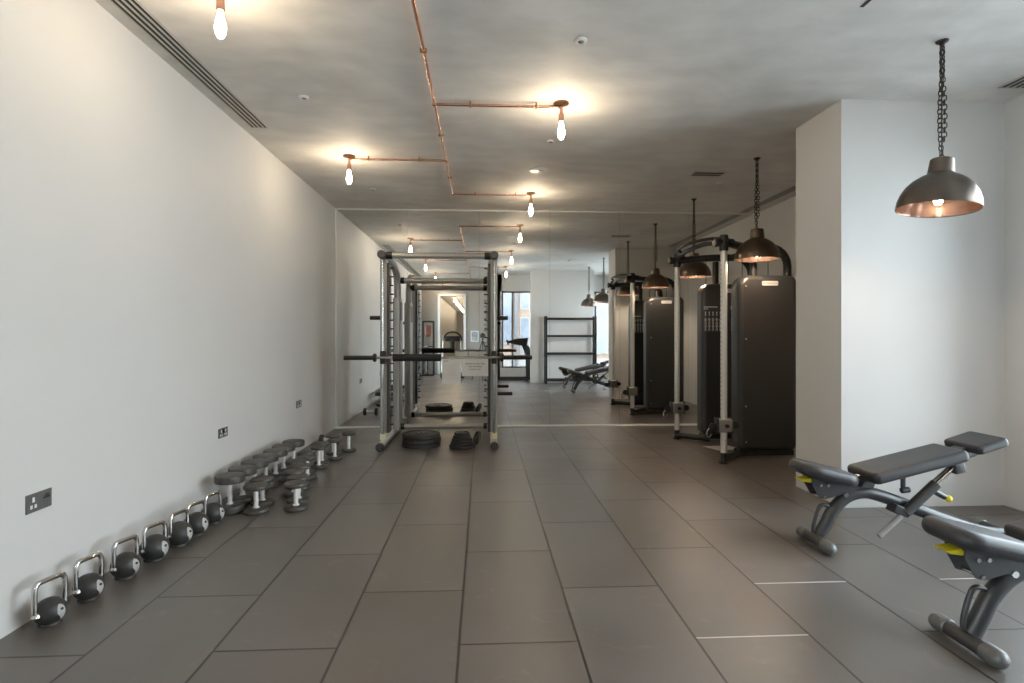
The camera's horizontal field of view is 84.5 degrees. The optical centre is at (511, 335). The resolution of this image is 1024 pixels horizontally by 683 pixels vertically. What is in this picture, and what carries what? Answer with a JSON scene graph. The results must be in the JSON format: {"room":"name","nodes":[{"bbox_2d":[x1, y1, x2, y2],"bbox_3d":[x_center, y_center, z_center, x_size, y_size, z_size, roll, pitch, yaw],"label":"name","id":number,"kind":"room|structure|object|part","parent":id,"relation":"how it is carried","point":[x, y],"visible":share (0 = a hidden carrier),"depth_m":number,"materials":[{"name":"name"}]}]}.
{"room":"gym","nodes":[
{"label":"gym","id":0,"kind":"room"},
{"bbox_2d":[0,0,334,638],"bbox_3d":[-2.242,-0.238,2.387,0.150,3.050,11.300,0,0,-3],"label":"wall","id":1,"kind":"structure","parent":0,"point":[167,281],"depth_m":3.23,"materials":[{"name":"white paint"}]},
{"bbox_2d":[25,487,51,514],"bbox_3d":[-2.172,0.760,2.589,0.011,0.085,0.148,0,0,-3],"label":"wall socket","id":2,"kind":"object","parent":1,"relation":"attached to","point":[34,502],"visible":1,"depth_m":2.58,"materials":[{"name":"metal"}]},
{"bbox_2d":[218,426,227,438],"bbox_3d":[-2.267,0.763,4.424,0.011,0.074,0.154,0,0,-3],"label":"wall socket","id":3,"kind":"object","parent":1,"relation":"attached to","point":[222,432],"visible":1,"depth_m":4.41,"materials":[{"name":"metal"}]},
{"bbox_2d":[296,400,301,407],"bbox_3d":[-2.362,0.761,6.249,0.011,0.078,0.170,0,0,-3],"label":"wall socket","id":4,"kind":"object","parent":1,"relation":"attached to","point":[298,403],"visible":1,"depth_m":6.24,"materials":[{"name":"metal"}]},
{"bbox_2d":[0,426,1023,682],"bbox_3d":[1.261,1.337,-5.867,6.290,0.100,28.150,0,0,-3],"label":"floor","id":5,"kind":"structure","parent":0,"point":[580,554],"depth_m":2.88,"materials":[{"name":"tile"}]},
{"bbox_2d":[30,571,68,627],"bbox_3d":[-2.063,1.181,2.516,0.124,0.212,0.126,0,0,-31],"label":"kettlebell","id":6,"kind":"object","parent":5,"relation":"on","point":[50,611],"visible":1,"depth_m":2.48,"materials":[{"name":"black metal"}]},
{"bbox_2d":[72,551,104,602],"bbox_3d":[-2.068,1.181,2.751,0.130,0.212,0.130,0,0,-30],"label":"kettlebell","id":7,"kind":"object","parent":5,"relation":"on","point":[88,587],"visible":1,"depth_m":2.72,"materials":[{"name":"black metal"}]},
{"bbox_2d":[109,534,140,580],"bbox_3d":[-2.056,1.181,2.997,0.140,0.212,0.140,0,0,-20],"label":"kettlebell","id":8,"kind":"object","parent":5,"relation":"on","point":[123,566],"visible":1,"depth_m":2.96,"materials":[{"name":"black metal"}]},
{"bbox_3d":[-2.056,1.153,2.997,0.022,0.156,0.157,0,0,15],"label":"handle","id":9,"kind":"part","parent":8,"relation":"part of","materials":[{"name":"silver metal"}]},
{"bbox_2d":[139,520,169,562],"bbox_3d":[-2.050,1.181,3.233,0.152,0.212,0.152,0,0,-14],"label":"kettlebell","id":10,"kind":"object","parent":5,"relation":"on","point":[153,548],"visible":1,"depth_m":3.19,"materials":[{"name":"black metal"}]},
{"bbox_3d":[-2.050,1.150,3.233,0.022,0.150,0.157,0,0,17],"label":"handle","id":11,"kind":"part","parent":10,"relation":"part of","materials":[{"name":"silver metal"}]},
{"bbox_2d":[167,508,192,547],"bbox_3d":[-2.044,1.181,3.459,0.152,0.212,0.152,0,0,44],"label":"kettlebell","id":12,"kind":"object","parent":5,"relation":"on","point":[179,533],"visible":0.91,"depth_m":3.41,"materials":[{"name":"black metal"}]},
{"bbox_3d":[-2.044,1.150,3.459,0.022,0.150,0.157,0,0,11],"label":"handle","id":13,"kind":"part","parent":12,"relation":"part of","materials":[{"name":"silver metal"}]},
{"bbox_2d":[184,499,208,536],"bbox_3d":[-2.044,1.181,3.644,0.153,0.212,0.152,0,0,43],"label":"kettlebell","id":14,"kind":"object","parent":5,"relation":"on","point":[199,521],"visible":0.79,"depth_m":3.61,"materials":[{"name":"black metal"}]},
{"bbox_3d":[-2.044,1.150,3.644,0.022,0.150,0.157,0,0,19],"label":"handle","id":15,"kind":"part","parent":14,"relation":"part of","materials":[{"name":"silver metal"}]},
{"bbox_2d":[201,490,224,524],"bbox_3d":[-2.051,1.181,3.864,0.148,0.212,0.148,0,0,-18],"label":"kettlebell","id":16,"kind":"object","parent":5,"relation":"on","point":[215,511],"visible":0.81,"depth_m":3.83,"materials":[{"name":"black metal"}]},
{"bbox_3d":[-2.051,1.151,3.864,0.022,0.152,0.157,0,0,13],"label":"handle","id":17,"kind":"part","parent":16,"relation":"part of","materials":[{"name":"silver metal"}]},
{"bbox_2d":[214,472,245,514],"bbox_3d":[-2.062,1.152,4.119,0.206,0.270,0.206,0,0,-3],"label":"dumbbell","id":18,"kind":"object","parent":5,"relation":"on","point":[231,507],"visible":0.88,"depth_m":4.08,"materials":[{"name":"rubber"}]},
{"bbox_2d":[228,465,256,504],"bbox_3d":[-2.078,1.152,4.348,0.206,0.270,0.206,0,0,-24],"label":"dumbbell","id":19,"kind":"object","parent":5,"relation":"on","point":[249,470],"visible":0.53,"depth_m":4.30,"materials":[{"name":"rubber"}]},
{"bbox_2d":[241,458,268,495],"bbox_3d":[-2.090,1.152,4.578,0.206,0.270,0.206,0,0,35],"label":"dumbbell","id":20,"kind":"object","parent":5,"relation":"on","point":[261,463],"visible":0.34,"depth_m":4.54,"materials":[{"name":"rubber"}]},
{"bbox_2d":[243,482,268,515],"bbox_3d":[-1.860,1.185,4.094,0.176,0.205,0.176,0,0,-3],"label":"dumbbell","id":21,"kind":"object","parent":5,"relation":"on","point":[256,509],"visible":1,"depth_m":4.06,"materials":[{"name":"rubber"}]},
{"bbox_2d":[250,475,274,505],"bbox_3d":[-1.899,1.185,4.284,0.172,0.205,0.172,0,0,-3],"label":"dumbbell","id":22,"kind":"object","parent":5,"relation":"on","point":[263,500],"visible":0.7,"depth_m":4.26,"materials":[{"name":"rubber"}]},
{"bbox_2d":[252,453,278,488],"bbox_3d":[-2.097,1.152,4.798,0.206,0.270,0.206,0,0,43],"label":"dumbbell","id":23,"kind":"object","parent":5,"relation":"on","point":[272,457],"visible":0.38,"depth_m":4.77,"materials":[{"name":"rubber"}]},
{"bbox_2d":[263,448,287,481],"bbox_3d":[-2.103,1.152,5.013,0.206,0.270,0.206,0,0,-28],"label":"dumbbell","id":24,"kind":"object","parent":5,"relation":"on","point":[282,452],"visible":0.6,"depth_m":4.98,"materials":[{"name":"metal"}]},
{"bbox_2d":[272,443,294,471],"bbox_3d":[-2.119,1.152,5.227,0.206,0.270,0.206,0,0,-7],"label":"dumbbell","id":25,"kind":"object","parent":5,"relation":"on","point":[291,447],"visible":0.44,"depth_m":5.20,"materials":[{"name":"rubber"}]},
{"bbox_2d":[282,439,304,465],"bbox_3d":[-2.116,1.152,5.457,0.206,0.270,0.206,0,0,-39],"label":"dumbbell","id":26,"kind":"object","parent":5,"relation":"on","point":[298,442],"visible":0.34,"depth_m":5.42,"materials":[{"name":"rubber"}]},
{"bbox_2d":[283,468,305,497],"bbox_3d":[-1.747,1.185,4.520,0.170,0.205,0.170,0,0,-3],"label":"dumbbell","id":27,"kind":"object","parent":5,"relation":"on","point":[287,494],"visible":0.62,"depth_m":4.48,"materials":[{"name":"rubber"}]},
{"bbox_2d":[283,480,307,512],"bbox_3d":[-1.595,1.185,4.158,0.170,0.205,0.170,0,0,-3],"label":"dumbbell","id":28,"kind":"object","parent":5,"relation":"on","point":[295,507],"visible":1,"depth_m":4.12,"materials":[{"name":"metal"}]},
{"bbox_2d":[285,458,305,481],"bbox_3d":[-1.879,1.185,4.889,0.170,0.205,0.170,0,0,-3],"label":"dumbbell","id":29,"kind":"object","parent":5,"relation":"on","point":[289,462],"visible":0.26,"depth_m":4.85,"materials":[{"name":"metal"}]},
{"bbox_2d":[287,474,309,503],"bbox_3d":[-1.645,1.185,4.340,0.170,0.205,0.170,0,0,-3],"label":"dumbbell","id":30,"kind":"object","parent":5,"relation":"on","point":[301,498],"visible":0.59,"depth_m":4.32,"materials":[{"name":"rubber"}]},
{"bbox_2d":[289,463,310,489],"bbox_3d":[-1.773,1.185,4.719,0.170,0.205,0.170,0,0,-3],"label":"dumbbell","id":31,"kind":"object","parent":5,"relation":"on","point":[305,466],"visible":0.42,"depth_m":4.68,"materials":[{"name":"rubber"}]},
{"bbox_2d":[297,450,314,472],"bbox_3d":[-1.919,1.185,5.247,0.164,0.205,0.164,0,0,-3],"label":"dumbbell","id":32,"kind":"object","parent":5,"relation":"on","point":[299,453],"visible":0.39,"depth_m":5.22,"materials":[{"name":"rubber"}]},
{"bbox_2d":[297,454,316,479],"bbox_3d":[-1.843,1.185,5.071,0.166,0.205,0.166,0,0,-3],"label":"dumbbell","id":33,"kind":"object","parent":5,"relation":"on","point":[308,457],"visible":0.63,"depth_m":5.04,"materials":[{"name":"rubber"}]},
{"bbox_2d":[311,445,326,469],"bbox_3d":[-1.873,1.181,5.460,0.150,0.212,0.150,0,0,-3],"label":"dumbbell","id":34,"kind":"object","parent":5,"relation":"on","point":[318,448],"visible":0.98,"depth_m":5.44,"materials":[{"name":"rubber"}]},
{"bbox_2d":[314,441,329,463],"bbox_3d":[-1.909,1.181,5.659,0.150,0.212,0.150,0,0,-3],"label":"dumbbell","id":35,"kind":"object","parent":5,"relation":"on","point":[323,461],"visible":0.68,"depth_m":5.64,"materials":[{"name":"rubber"}]},
{"bbox_2d":[319,434,340,444],"bbox_3d":[-2.147,1.226,6.638,0.230,0.120,0.120,0,0,-3],"label":"dumbbell","id":36,"kind":"object","parent":5,"relation":"on","point":[322,436],"visible":0.5,"depth_m":6.61,"materials":[{"name":"metal"}]},
{"bbox_2d":[326,434,339,455],"bbox_3d":[-1.931,1.181,6.088,0.148,0.212,0.148,0,0,-3],"label":"dumbbell","id":37,"kind":"object","parent":5,"relation":"on","point":[330,453],"visible":0.73,"depth_m":6.05,"materials":[{"name":"rubber"}]},
{"bbox_2d":[327,438,341,460],"bbox_3d":[-1.838,1.181,5.843,0.152,0.212,0.152,0,0,-3],"label":"dumbbell","id":38,"kind":"object","parent":5,"relation":"on","point":[334,441],"visible":0.98,"depth_m":5.81,"materials":[{"name":"rubber"}]},
{"bbox_2d":[342,431,355,452],"bbox_3d":[-1.811,1.181,6.254,0.156,0.212,0.156,0,0,-3],"label":"dumbbell","id":39,"kind":"object","parent":5,"relation":"on","point":[348,434],"visible":1,"depth_m":6.23,"materials":[{"name":"rubber"}]},
{"bbox_2d":[402,441,440,448],"bbox_3d":[-1.058,1.260,6.574,0.444,0.053,0.444,0,0,-3],"label":"weight plate","id":40,"kind":"object","parent":5,"relation":"on","point":[409,446],"visible":0.36,"depth_m":6.38,"materials":[{"name":"black rubber"}]},
{"bbox_2d":[402,436,440,444],"bbox_3d":[-1.050,1.208,6.564,0.444,0.053,0.444,0,0,-3],"label":"weight plate","id":41,"kind":"object","parent":40,"relation":"on","point":[438,439],"visible":0.4,"depth_m":6.38,"materials":[{"name":"black rubber"}]},
{"bbox_2d":[402,430,439,439],"bbox_3d":[-1.063,1.157,6.579,0.440,0.049,0.440,0,0,-3],"label":"weight plate","id":42,"kind":"object","parent":41,"relation":"on","point":[412,434],"visible":1,"depth_m":6.49,"materials":[{"name":"black rubber"}]},
{"bbox_2d":[370,250,511,451],"bbox_3d":[-0.866,0.154,6.959,1.788,2.258,1.450,0,0,-3],"label":"rack","id":43,"kind":"object","parent":5,"relation":"on","point":[388,264],"visible":0.97,"depth_m":6.52,"materials":[{"name":"grey metal"}]},
{"bbox_3d":[-1.478,0.117,6.432,0.029,2.020,0.029,0,0,-3],"label":"guide rod","id":44,"kind":"part","parent":43,"relation":"part of","materials":[{"name":"silver metal"}]},
{"bbox_3d":[-1.500,1.237,6.941,0.084,0.084,1.420,0,0,-3],"label":"rail","id":45,"kind":"part","parent":43,"relation":"part of","materials":[{"name":"silver metal"}]},
{"bbox_3d":[-1.474,-0.643,6.923,0.101,0.664,0.980,0,0,-3],"label":"curved rail","id":46,"kind":"part","parent":43,"relation":"part of","materials":[{"name":"silver metal"}]},
{"bbox_3d":[-1.492,0.372,7.357,0.090,1.730,0.310,0,0,-3],"label":"leg","id":47,"kind":"part","parent":43,"relation":"part of","materials":[{"name":"silver metal"}]},
{"bbox_2d":[343,353,531,361],"bbox_3d":[-0.834,0.253,6.415,2.130,0.100,0.100,0,0,-3],"label":"barbell","id":48,"kind":"object","parent":43,"relation":"attached to","point":[396,357],"visible":1,"depth_m":6.38,"materials":[{"name":"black metal"}]},
{"bbox_2d":[442,358,460,383],"bbox_3d":[-0.689,0.403,6.399,0.212,0.299,0.017,0,0,-3],"label":"paper notice","id":49,"kind":"object","parent":48,"relation":"hanging from","point":[451,367],"visible":1,"depth_m":6.40,"materials":[{"name":"paper"}]},
{"bbox_2d":[462,358,487,375],"bbox_3d":[-0.421,0.359,6.413,0.300,0.212,0.017,0,0,-3],"label":"paper notice","id":50,"kind":"object","parent":48,"relation":"hanging from","point":[474,366],"visible":1,"depth_m":6.41,"materials":[{"name":"paper"}]},
{"bbox_3d":[-0.285,0.372,7.420,0.090,1.730,0.310,0,0,-3],"label":"leg","id":51,"kind":"part","parent":43,"relation":"part of","materials":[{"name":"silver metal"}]},
{"bbox_3d":[-0.258,-0.643,6.986,0.101,0.664,0.980,0,0,-3],"label":"curved rail","id":52,"kind":"part","parent":43,"relation":"part of","materials":[{"name":"silver metal"}]},
{"bbox_3d":[-0.234,1.237,7.007,0.084,0.084,1.420,0,0,-3],"label":"rail","id":53,"kind":"part","parent":43,"relation":"part of","materials":[{"name":"silver metal"}]},
{"bbox_3d":[-0.203,0.117,6.498,0.029,2.020,0.029,0,0,-3],"label":"guide rod","id":54,"kind":"part","parent":43,"relation":"part of","materials":[{"name":"silver metal"}]},
{"bbox_2d":[449,443,474,449],"bbox_3d":[-0.572,1.268,6.479,0.300,0.039,0.300,0,0,-3],"label":"weight plate","id":55,"kind":"object","parent":5,"relation":"on","point":[451,446],"visible":0.47,"depth_m":6.35,"materials":[{"name":"black rubber"}]},
{"bbox_2d":[451,440,472,445],"bbox_3d":[-0.575,1.230,6.484,0.256,0.037,0.256,0,0,-3],"label":"weight plate","id":56,"kind":"object","parent":55,"relation":"on","point":[452,442],"visible":0.46,"depth_m":6.38,"materials":[{"name":"black rubber"}]},
{"bbox_2d":[452,437,471,442],"bbox_3d":[-0.573,1.194,6.479,0.236,0.035,0.236,0,0,-3],"label":"weight plate","id":57,"kind":"object","parent":56,"relation":"on","point":[470,438],"visible":0.6,"depth_m":6.38,"materials":[{"name":"black rubber"}]},
{"bbox_2d":[453,434,470,438],"bbox_3d":[-0.577,1.160,6.479,0.200,0.035,0.200,0,0,-3],"label":"weight plate","id":58,"kind":"object","parent":57,"relation":"on","point":[469,435],"visible":0.57,"depth_m":6.39,"materials":[{"name":"black rubber"}]},
{"bbox_2d":[454,431,469,435],"bbox_3d":[-0.575,1.127,6.477,0.176,0.033,0.176,0,0,-3],"label":"weight plate","id":59,"kind":"object","parent":58,"relation":"on","point":[457,433],"visible":1,"depth_m":6.42,"materials":[{"name":"black rubber"}]},
{"bbox_2d":[473,431,480,444],"bbox_3d":[-0.409,1.198,6.582,0.082,0.161,0.164,0,0,-23],"label":"weight plate","id":60,"kind":"object","parent":5,"relation":"on","point":[477,436],"visible":0.97,"depth_m":6.56,"materials":[{"name":"black rubber"}]},
{"bbox_2d":[703,445,734,450],"bbox_3d":[2.391,1.284,6.433,0.322,0.001,0.262,0,0,-13],"label":"paper sheet","id":61,"kind":"object","parent":5,"relation":"on","point":[711,447],"visible":0.71,"depth_m":6.45,"materials":[{"name":"white paper"}]},
{"bbox_2d":[663,234,795,463],"bbox_3d":[2.435,0.128,6.350,1.047,2.318,1.505,0,0,-3],"label":"cable machine","id":62,"kind":"object","parent":5,"relation":"on","point":[746,327],"visible":0.98,"depth_m":5.87,"materials":[{"name":"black metal"}]},
{"bbox_3d":[2.504,-0.763,6.932,0.071,0.280,0.072,0,0,-3],"label":"shroud post","id":63,"kind":"part","parent":62,"relation":"part of","materials":[{"name":"black metal"}]},
{"bbox_3d":[2.554,-0.763,5.963,0.071,0.280,0.072,0,0,-3],"label":"shroud post","id":64,"kind":"part","parent":62,"relation":"part of","materials":[{"name":"silver metal"}]},
{"bbox_2d":[696,578,975,638],"bbox_3d":[0.972,1.287,2.555,3.630,0.001,0.480,0,0,-21],"label":"trim","id":65,"kind":"structure","parent":5,"relation":"on","point":[952,578],"depth_m":2.42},
{"bbox_2d":[789,431,1008,554],"bbox_3d":[2.418,0.949,3.470,1.394,0.670,0.498,0,0,-3],"label":"weight bench","id":66,"kind":"object","parent":5,"relation":"on","point":[821,480],"visible":0.92,"depth_m":3.41,"materials":[{"name":"leather"}]},
{"bbox_3d":[1.782,0.877,3.437,0.085,0.029,0.070,0,0,-3],"label":"seat lever","id":67,"kind":"part","parent":66,"relation":"part of","materials":[{"name":"yellow plastic"}]},
{"bbox_3d":[1.895,1.113,3.443,0.136,0.179,0.023,0,0,-3],"label":"carry handle","id":68,"kind":"part","parent":66,"relation":"part of","materials":[{"name":"grey metal"}]},
{"bbox_3d":[2.504,0.804,3.475,0.791,0.219,0.060,0,0,-3],"label":"frame","id":69,"kind":"part","parent":66,"relation":"part of","materials":[{"name":"grey metal"}]},
{"bbox_3d":[2.634,0.853,3.456,0.173,0.147,0.020,0,0,-3],"label":"strut rod","id":70,"kind":"part","parent":66,"relation":"part of","materials":[{"name":"silver metal"}]},
{"bbox_3d":[2.626,0.858,3.426,0.157,0.142,0.026,0,0,-3],"label":"strut rod","id":71,"kind":"part","parent":66,"relation":"part of","materials":[{"name":"silver metal"}]},
{"bbox_2d":[796,99,1004,507],"bbox_3d":[3.079,-0.238,4.541,1.278,3.050,0.610,0,0,-3],"label":"wall pier","id":72,"kind":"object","parent":5,"relation":"on","point":[900,320],"visible":0.86,"depth_m":4.25,"materials":[{"name":"white paint"}]},
{"bbox_2d":[921,515,1023,669],"bbox_3d":[2.432,0.949,2.344,1.394,0.670,0.498,0,0,-3],"label":"weight bench","id":73,"kind":"object","parent":5,"relation":"on","point":[995,557],"visible":1,"depth_m":2.29,"materials":[{"name":"black plastic"}]},
{"bbox_3d":[1.795,0.877,2.311,0.085,0.029,0.070,0,0,-3],"label":"seat lever","id":74,"kind":"part","parent":73,"relation":"part of","materials":[{"name":"yellow plastic"}]},
{"bbox_3d":[1.909,1.113,2.317,0.136,0.179,0.023,0,0,-3],"label":"carry handle","id":75,"kind":"part","parent":73,"relation":"part of","materials":[{"name":"grey metal"}]},
{"bbox_2d":[95,0,1023,212],"bbox_3d":[0.825,-1.838,2.521,6.290,0.150,11.350,0,0,-3],"label":"ceiling","id":76,"kind":"structure","parent":0,"point":[659,93],"depth_m":3.87,"materials":[{"name":"paint"}]},
{"bbox_2d":[109,0,267,127],"bbox_3d":[-1.983,-1.759,1.840,0.140,0.008,5.880,0,0,-3],"label":"ceiling vent","id":77,"kind":"object","parent":76,"relation":"in","point":[134,10],"visible":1,"depth_m":3.55,"materials":[{"name":"metal"}]},
{"bbox_2d":[214,0,225,38],"bbox_3d":[-1.458,-1.623,2.818,0.116,0.280,0.116,0,0,-3],"label":"lamp","id":78,"kind":"object","parent":76,"relation":"hanging from","point":[220,25],"visible":1,"depth_m":2.80,"materials":[{"name":"beige glass"}]},
{"bbox_2d":[299,95,308,99],"bbox_3d":[-1.538,-1.756,4.166,0.073,0.014,0.073,0,0,-3],"label":"ceiling sensor","id":79,"kind":"object","parent":76,"relation":"attached to","point":[303,97],"visible":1,"depth_m":4.15,"materials":[{"name":"white paint"}]},
{"bbox_2d":[343,154,354,183],"bbox_3d":[-1.599,-1.623,5.535,0.116,0.280,0.116,0,0,-3],"label":"lamp","id":80,"kind":"object","parent":76,"relation":"hanging from","point":[348,156],"visible":1,"depth_m":5.52,"materials":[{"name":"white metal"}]},
{"bbox_3d":[-1.599,-1.756,5.535,0.116,0.014,0.116,0,0,-3],"label":"ceiling plate","id":81,"kind":"part","parent":80,"relation":"part of","materials":[{"name":"gold metal"}]},
{"bbox_3d":[-1.599,-1.553,5.535,0.054,0.140,0.054,0,0,-3],"label":"bulb","id":82,"kind":"part","parent":80,"relation":"part of","materials":[{"name":"beige glass"}]},
{"bbox_2d":[350,0,559,196],"bbox_3d":[-0.470,-1.738,2.164,1.878,0.047,9.572,0,0,-3],"label":"conduit","id":83,"kind":"object","parent":76,"relation":"attached to","point":[423,50],"visible":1,"depth_m":4.25,"materials":[{"name":"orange metal"}]},
{"bbox_2d":[526,192,535,214],"bbox_3d":[0.234,-1.623,6.971,0.116,0.280,0.116,0,0,-3],"label":"lamp","id":84,"kind":"object","parent":76,"relation":"hanging from","point":[530,193],"visible":1,"depth_m":6.95,"materials":[{"name":"beige glass"}]},
{"bbox_3d":[0.234,-1.553,6.971,0.054,0.140,0.054,0,0,-3],"label":"bulb","id":85,"kind":"part","parent":84,"relation":"part of","materials":[{"name":"beige glass"}]},
{"bbox_2d":[530,167,548,172],"bbox_3d":[0.289,-1.756,6.003,0.204,0.014,0.204,0,0,-3],"label":"recessed light","id":86,"kind":"object","parent":76,"relation":"attached to","point":[536,169],"visible":1,"depth_m":5.98,"materials":[{"name":"white paint"}]},
{"bbox_2d":[554,100,568,139],"bbox_3d":[0.374,-1.623,4.275,0.116,0.280,0.116,0,0,-3],"label":"lamp","id":87,"kind":"object","parent":76,"relation":"hanging from","point":[563,103],"visible":0.98,"depth_m":4.26,"materials":[{"name":"beige glass"}]},
{"bbox_3d":[0.374,-1.756,4.275,0.116,0.014,0.116,0,0,-3],"label":"ceiling plate","id":88,"kind":"part","parent":87,"relation":"part of","materials":[{"name":"gold metal"}]},
{"bbox_3d":[0.374,-1.553,4.275,0.054,0.140,0.054,0,0,-3],"label":"bulb","id":89,"kind":"part","parent":87,"relation":"part of","materials":[{"name":"beige glass"}]},
{"bbox_2d":[575,37,586,43],"bbox_3d":[0.412,-1.756,3.363,0.073,0.014,0.073,0,0,-3],"label":"ceiling sensor","id":90,"kind":"object","parent":76,"relation":"attached to","point":[579,40],"visible":1,"depth_m":3.35,"materials":[{"name":"white paint"}]},
{"bbox_2d":[680,198,711,278],"bbox_3d":[2.352,-1.258,7.282,0.429,1.011,0.429,0,0,-20],"label":"pendant lamp","id":91,"kind":"object","parent":76,"relation":"hanging from","point":[697,270],"visible":0.88,"depth_m":7.16,"materials":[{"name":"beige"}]},
{"bbox_3d":[2.352,-1.394,7.282,0.060,0.694,0.031,0,0,-32],"label":"chain","id":92,"kind":"part","parent":91,"relation":"part of","materials":[{"name":"black metal"}]},
{"bbox_3d":[2.352,-0.905,7.282,0.430,0.306,0.430,0,0,-32],"label":"lamp shade","id":93,"kind":"part","parent":91,"relation":"part of","materials":[{"name":"brown metal"}]},
{"bbox_2d":[690,172,725,176],"bbox_3d":[2.134,-1.759,6.144,0.340,0.008,0.150,0,0,-3],"label":"ceiling vent","id":94,"kind":"object","parent":76,"relation":"in","point":[712,174],"visible":1,"depth_m":6.15,"materials":[{"name":"metal"}]},
{"bbox_2d":[734,157,780,262],"bbox_3d":[2.438,-1.258,5.604,0.429,1.011,0.429,0,0,16],"label":"pendant lamp","id":95,"kind":"object","parent":76,"relation":"hanging from","point":[757,248],"visible":1,"depth_m":5.53,"materials":[{"name":"brown metal"}]},
{"bbox_3d":[2.437,-1.394,5.604,0.060,0.694,0.031,0,0,-3],"label":"chain","id":96,"kind":"part","parent":95,"relation":"part of","materials":[{"name":"black metal"}]},
{"bbox_3d":[2.438,-0.905,5.604,0.430,0.306,0.430,0,0,-3],"label":"lamp shade","id":97,"kind":"part","parent":95,"relation":"part of","materials":[{"name":"brown metal"}]},
{"bbox_2d":[738,185,795,212],"bbox_3d":[3.381,-1.759,6.609,0.120,0.008,2.950,0,0,-3],"label":"ceiling vent","id":98,"kind":"object","parent":76,"relation":"in","point":[793,188],"visible":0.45,"depth_m":7.25,"materials":[{"name":"metal"}]},
{"bbox_2d":[860,0,870,6],"bbox_3d":[1.883,-1.762,2.872,0.020,0.003,0.300,0,0,-3],"label":"slit","id":99,"kind":"object","parent":76,"relation":"attached to","point":[867,1],"visible":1,"depth_m":2.99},
{"bbox_2d":[894,38,983,217],"bbox_3d":[2.547,-1.248,3.373,0.427,1.030,0.429,0,0,1],"label":"pendant lamp","id":100,"kind":"object","parent":76,"relation":"hanging from","point":[942,192],"visible":1,"depth_m":3.34,"materials":[{"name":"grey metal"}]},
{"bbox_3d":[2.555,-0.841,3.373,0.054,0.127,0.054,6,0,-3],"label":"bulb","id":101,"kind":"part","parent":100,"relation":"part of","materials":[{"name":"beige glass"}]},
{"bbox_3d":[2.562,-0.906,3.373,0.430,0.306,0.430,6,0,-3],"label":"lamp shade","id":102,"kind":"part","parent":100,"relation":"part of","materials":[{"name":"grey metal"}]},
{"bbox_3d":[2.576,-1.394,3.374,0.060,0.694,0.031,0,0,-3],"label":"chain","id":103,"kind":"part","parent":100,"relation":"part of","materials":[{"name":"black metal"}]},
{"bbox_2d":[998,75,1023,88],"bbox_3d":[3.625,-1.759,2.602,0.190,0.008,2.820,0,0,-3],"label":"ceiling vent","id":104,"kind":"object","parent":76,"relation":"in","point":[1018,83],"visible":1,"depth_m":3.95,"materials":[{"name":"metal"}]},
{"bbox_2d":[756,94,1023,510],"bbox_3d":[3.822,-0.238,4.004,0.150,3.050,8.700,0,0,-3],"label":"wall","id":105,"kind":"structure","parent":0,"point":[778,222],"depth_m":4.21,"materials":[{"name":"white paint"}]},
{"bbox_3d":[0.535,-0.238,8.114,5.990,3.050,0.150,0,0,-3],"label":"wall","id":106,"kind":"structure","parent":0,"visible":0},
{"bbox_2d":[335,208,754,428],"bbox_3d":[0.542,-0.238,7.966,5.990,3.050,0.054,0,0,-3],"label":"trim","id":107,"kind":"structure","parent":106,"relation":"attached to","point":[336,209],"depth_m":7.90,"materials":[{"name":"white paint"}]},
{"bbox_2d":[337,210,755,426],"bbox_3d":[0.540,-0.238,8.009,5.986,3.038,0.020,0,0,-3],"label":"wall mirror","id":108,"kind":"object","parent":106,"relation":"attached to","point":[589,296],"visible":0.76,"depth_m":7.99,"materials":[{"name":"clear mirror"}]},
{"bbox_3d":[-1.955,-0.238,7.873,0.986,3.038,0.008,0,0,-3],"label":"mirror pane","id":109,"kind":"part","parent":108,"relation":"part of","materials":[{"name":"white"}]},
{"bbox_3d":[-0.963,-0.238,7.925,0.998,3.038,0.008,0,0,-3],"label":"mirror pane","id":110,"kind":"part","parent":108,"relation":"part of","materials":[{"name":"white"}]},
{"bbox_3d":[0.036,-0.238,7.977,0.998,3.038,0.008,0,0,-3],"label":"mirror pane","id":111,"kind":"part","parent":108,"relation":"part of","materials":[{"name":"white"}]},
{"bbox_3d":[1.035,-0.238,8.028,0.998,3.038,0.008,0,0,-3],"label":"mirror pane","id":112,"kind":"part","parent":108,"relation":"part of","materials":[{"name":"white"}]},
{"bbox_3d":[2.033,-0.238,8.080,0.998,3.038,0.008,0,0,-3],"label":"mirror pane","id":113,"kind":"part","parent":108,"relation":"part of","materials":[{"name":"white"}]},
{"bbox_3d":[3.031,-0.238,8.132,0.996,3.038,0.008,0,0,-3],"label":"mirror pane","id":114,"kind":"part","parent":108,"relation":"part of","materials":[{"name":"white"}]}
]}

